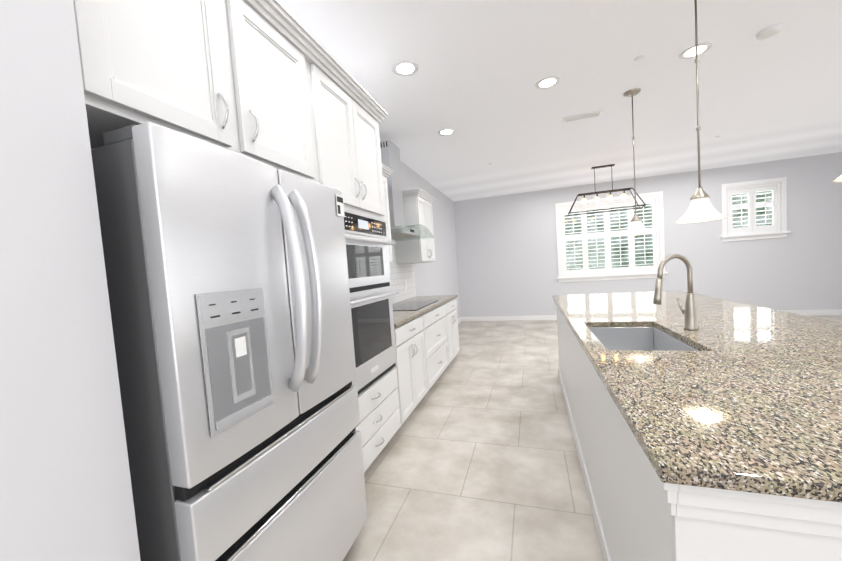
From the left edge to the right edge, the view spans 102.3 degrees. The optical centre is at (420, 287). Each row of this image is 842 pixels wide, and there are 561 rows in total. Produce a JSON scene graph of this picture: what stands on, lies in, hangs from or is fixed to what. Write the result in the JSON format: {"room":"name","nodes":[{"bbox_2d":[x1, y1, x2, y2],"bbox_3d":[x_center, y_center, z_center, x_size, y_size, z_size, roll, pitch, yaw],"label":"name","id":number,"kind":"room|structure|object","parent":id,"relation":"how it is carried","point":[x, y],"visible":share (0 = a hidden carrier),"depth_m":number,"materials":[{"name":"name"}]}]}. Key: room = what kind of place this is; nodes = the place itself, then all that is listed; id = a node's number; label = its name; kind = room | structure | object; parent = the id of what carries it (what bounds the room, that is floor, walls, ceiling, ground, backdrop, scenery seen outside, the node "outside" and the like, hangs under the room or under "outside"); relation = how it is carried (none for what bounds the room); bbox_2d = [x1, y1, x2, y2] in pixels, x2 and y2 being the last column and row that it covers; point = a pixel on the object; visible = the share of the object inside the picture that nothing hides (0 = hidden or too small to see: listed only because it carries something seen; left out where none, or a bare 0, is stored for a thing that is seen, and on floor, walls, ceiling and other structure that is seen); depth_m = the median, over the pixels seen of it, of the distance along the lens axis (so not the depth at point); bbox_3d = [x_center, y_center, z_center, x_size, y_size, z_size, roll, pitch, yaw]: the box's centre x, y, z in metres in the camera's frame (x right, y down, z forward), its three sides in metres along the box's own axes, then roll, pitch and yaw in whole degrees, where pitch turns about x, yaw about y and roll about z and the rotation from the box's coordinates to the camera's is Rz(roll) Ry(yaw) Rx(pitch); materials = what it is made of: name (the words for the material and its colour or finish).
{"room":"kitchen","nodes":[
{"label":"kitchen","id":0,"kind":"room"},
{"bbox_2d":[0,0,140,560],"bbox_3d":[-1.664,0.086,-0.956,0.698,2.829,3.900,-3,3,18],"label":"wall","id":1,"kind":"structure","parent":0,"point":[66,494],"depth_m":0.70,"materials":[{"name":"grey paint"}]},
{"bbox_2d":[393,161,460,318],"bbox_3d":[-0.938,-0.171,2.686,0.150,2.830,11.600,-3,3,18],"label":"wall","id":2,"kind":"structure","parent":0,"point":[439,276],"depth_m":6.50,"materials":[{"name":"grey paint"}]},
{"bbox_2d":[73,0,312,179],"bbox_3d":[-0.991,-0.820,1.358,0.609,0.680,0.975,-3,3,18],"label":"upper cabinet","id":3,"kind":"object","parent":2,"relation":"attached to","point":[275,84],"depth_m":1.15,"materials":[{"name":"white wood"}]},
{"bbox_2d":[382,168,392,262],"bbox_3d":[-0.575,-0.644,3.043,0.339,0.873,0.728,-3,3,18],"label":"upper cabinet","id":4,"kind":"object","parent":2,"relation":"attached to","point":[385,174],"depth_m":3.28,"materials":[{"name":"white wood"}]},
{"bbox_2d":[389,239,416,324],"bbox_3d":[-0.456,-0.178,3.896,0.014,0.799,2.347,-3,3,18],"label":"backsplash","id":5,"kind":"structure","parent":2,"relation":"attached to","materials":[{"name":"tile"}]},
{"bbox_2d":[380,139,433,240],"bbox_3d":[-0.261,-1.074,3.782,0.518,1.027,0.922,-3,3,18],"label":"range hood","id":6,"kind":"object","parent":2,"relation":"attached to","point":[390,154],"visible":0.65,"depth_m":3.70,"materials":[{"name":"silver metal"}]},
{"bbox_2d":[395,192,435,263],"bbox_3d":[-0.077,-0.766,4.590,0.339,0.873,0.669,-3,3,18],"label":"upper cabinet","id":7,"kind":"object","parent":2,"relation":"attached to","point":[417,204],"depth_m":4.30,"materials":[{"name":"white wood"}]},
{"bbox_2d":[278,0,841,201],"bbox_3d":[2.846,-1.833,1.336,8.330,0.120,11.600,-3,3,18],"label":"ceiling","id":8,"kind":"structure","parent":0,"point":[485,67],"depth_m":2.95,"materials":[{"name":"paint"}]},
{"bbox_2d":[392,60,417,75],"bbox_3d":[-0.116,-1.634,2.538,0.195,0.010,0.195,-6,4,-27],"label":"recessed light","id":9,"kind":"object","parent":8,"relation":"in","point":[405,68],"depth_m":2.53,"materials":[{"name":"white"}]},
{"bbox_2d":[438,128,454,135],"bbox_3d":[0.287,-1.733,3.791,0.195,0.010,0.195,-6,4,-27],"label":"recessed light","id":10,"kind":"object","parent":8,"relation":"in","point":[447,131],"depth_m":3.78,"materials":[{"name":"white"}]},
{"bbox_2d":[535,76,559,88],"bbox_3d":[1.076,-1.735,2.883,0.195,0.010,0.195,-6,4,-27],"label":"recessed light","id":11,"kind":"object","parent":8,"relation":"in","point":[547,82],"depth_m":2.88,"materials":[{"name":"white"}]},
{"bbox_2d":[563,110,603,122],"bbox_3d":[1.721,-1.819,3.617,0.380,0.012,0.140,-3,3,18],"label":"ceiling vent","id":12,"kind":"object","parent":8,"relation":"in","point":[583,116],"visible":0.98,"depth_m":3.60,"materials":[{"name":"white metal"}]},
{"bbox_2d":[567,164,645,215],"bbox_3d":[3.075,-1.661,5.712,1.136,0.748,0.316,-3,3,18],"label":"dining chandelier","id":13,"kind":"object","parent":8,"relation":"hanging from","point":[624,197],"visible":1,"depth_m":5.70,"materials":[{"name":"grey metal"}]},
{"bbox_2d":[623,88,650,235],"bbox_3d":[2.004,-1.157,3.188,0.238,1.322,0.238,-3,3,18],"label":"pendant light","id":14,"kind":"object","parent":8,"relation":"hanging from","point":[636,227],"visible":1,"depth_m":3.17,"materials":[{"name":"white glass"}]},
{"bbox_2d":[634,55,644,60],"bbox_3d":[1.681,-1.760,2.613,0.067,0.011,0.067,-3,3,9],"label":"sprinkler","id":15,"kind":"object","parent":8,"relation":"attached to","point":[639,58],"depth_m":2.60,"materials":[{"name":"white"}]},
{"bbox_2d":[679,42,711,59],"bbox_3d":[2.076,-1.785,2.568,0.195,0.010,0.195,-6,4,-27],"label":"recessed light","id":16,"kind":"object","parent":8,"relation":"in","point":[689,53],"depth_m":2.56,"materials":[{"name":"white glass"}]},
{"bbox_2d":[675,0,726,223],"bbox_3d":[1.598,-1.054,1.958,0.238,1.332,0.238,-3,3,18],"label":"pendant light","id":17,"kind":"object","parent":8,"relation":"hanging from","point":[701,208],"visible":1,"depth_m":1.95,"materials":[{"name":"white glass"}]},
{"bbox_2d":[756,24,782,39],"bbox_3d":[2.448,-1.787,2.385,0.132,0.036,0.132,-3,3,18],"label":"smoke detector","id":18,"kind":"object","parent":8,"relation":"attached to","point":[769,32],"visible":1,"depth_m":2.36,"materials":[{"name":"white plastic"}]},
{"bbox_2d":[833,175,841,182],"bbox_3d":[1.277,-0.977,0.898,0.238,1.322,0.238,-3,3,18],"label":"pendant light","id":19,"kind":"object","parent":8,"relation":"hanging from","point":[838,179],"visible":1,"depth_m":1.02,"materials":[{"name":"white glass"}]},
{"bbox_2d":[343,315,841,560],"bbox_3d":[3.046,1.096,1.503,8.330,0.100,11.600,-3,3,18],"label":"floor","id":20,"kind":"structure","parent":0,"point":[477,459],"depth_m":2.22,"materials":[{"name":"tile"}]},
{"bbox_2d":[91,122,367,560],"bbox_3d":[-0.766,0.442,1.367,0.870,1.735,0.870,-3,3,18],"label":"fridge","id":21,"kind":"object","parent":20,"relation":"on","point":[226,269],"visible":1,"depth_m":0.97,"materials":[{"name":"grey metal"}]},
{"bbox_2d":[301,36,400,472],"bbox_3d":[-0.651,0.009,2.258,0.619,2.480,0.906,-3,3,18],"label":"tall cabinet","id":22,"kind":"object","parent":20,"relation":"on","point":[344,137],"depth_m":2.15,"materials":[{"name":"white wood"}]},
{"bbox_2d":[325,205,399,405],"bbox_3d":[-0.317,0.080,2.211,0.098,1.110,0.760,-3,3,18],"label":"wall oven","id":23,"kind":"object","parent":22,"relation":"in","point":[367,243],"depth_m":2.22,"materials":[{"name":"silver metal"}]},
{"bbox_2d":[392,314,431,436],"bbox_3d":[-0.350,0.743,3.081,0.612,0.884,0.729,-3,3,18],"label":"base cabinet","id":24,"kind":"object","parent":20,"relation":"on","point":[427,347],"depth_m":2.94,"materials":[{"name":"white wood"}]},
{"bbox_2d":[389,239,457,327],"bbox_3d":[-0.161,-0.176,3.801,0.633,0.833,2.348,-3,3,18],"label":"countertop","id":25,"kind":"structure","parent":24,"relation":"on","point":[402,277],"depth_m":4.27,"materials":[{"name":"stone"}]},
{"bbox_2d":[389,300,437,314],"bbox_3d":[-0.136,0.218,3.828,0.454,0.037,0.844,-3,3,18],"label":"cooktop","id":26,"kind":"object","parent":25,"relation":"in","point":[405,305],"depth_m":3.78,"materials":[{"name":"black glass"}]},
{"bbox_2d":[424,302,451,385],"bbox_3d":[-0.097,0.681,3.868,0.612,0.884,1.054,-3,3,18],"label":"base cabinet","id":27,"kind":"object","parent":20,"relation":"on","point":[439,332],"depth_m":3.80,"materials":[{"name":"white wood"}]},
{"bbox_2d":[448,298,459,359],"bbox_3d":[0.148,0.621,4.627,0.612,0.884,0.669,-3,3,18],"label":"base cabinet","id":28,"kind":"object","parent":20,"relation":"on","point":[452,305],"depth_m":4.57,"materials":[{"name":"white wood"}]},
{"bbox_2d":[554,302,841,560],"bbox_3d":[1.603,0.664,2.102,1.222,0.886,3.362,-3,3,18],"label":"kitchen island","id":29,"kind":"object","parent":20,"relation":"on","point":[636,518],"depth_m":0.81,"materials":[{"name":"white wood"}]},
{"bbox_2d":[552,292,841,505],"bbox_3d":[1.571,0.206,2.071,1.240,0.033,3.390,-3,3,18],"label":"island countertop","id":30,"kind":"structure","parent":29,"relation":"on","point":[756,410],"depth_m":0.97,"materials":[{"name":"stone"}]},
{"bbox_2d":[592,322,699,349],"bbox_3d":[1.117,0.366,1.771,0.404,0.213,0.724,-3,3,18],"label":"sink","id":31,"kind":"object","parent":30,"relation":"in","point":[641,335],"depth_m":2.06,"materials":[{"name":"silver metal"}]},
{"bbox_2d":[652,254,703,329],"bbox_3d":[1.316,0.025,1.772,0.223,0.396,0.174,-3,3,18],"label":"faucet","id":32,"kind":"object","parent":30,"relation":"on","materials":[{"name":"silver metal"}]},
{"bbox_2d":[454,152,841,316],"bbox_3d":[4.698,-0.792,6.859,8.030,2.830,0.160,-3,3,18],"label":"wall","id":33,"kind":"structure","parent":0,"point":[507,256],"depth_m":6.60,"materials":[{"name":"grey paint"}]},
{"bbox_2d":[555,191,667,281],"bbox_3d":[3.887,-1.003,7.069,2.030,1.695,0.205,-3,3,18],"label":"window","id":34,"kind":"structure","parent":33,"relation":"in","point":[609,272],"depth_m":7.03,"materials":[{"name":"white wood"}]},
{"bbox_2d":[461,309,841,320],"bbox_3d":[4.769,0.571,6.850,8.014,0.104,0.015,-3,3,18],"label":"baseboard","id":35,"kind":"structure","parent":33,"relation":"attached to","point":[800,312],"depth_m":7.52,"materials":[{"name":"white wood"}]},
{"bbox_2d":[720,177,790,241],"bbox_3d":[6.146,-1.424,6.309,1.010,1.075,0.205,-3,3,18],"label":"window","id":36,"kind":"structure","parent":33,"relation":"in","point":[777,187],"depth_m":6.26,"materials":[{"name":"white wood"}]},
{"label":"outside","id":37,"kind":"structure","parent":0,"visible":0},
{"bbox_2d":[564,191,771,269],"bbox_3d":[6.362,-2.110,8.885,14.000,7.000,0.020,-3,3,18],"label":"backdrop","id":38,"kind":"structure","parent":37,"point":[600,256],"depth_m":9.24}
]}

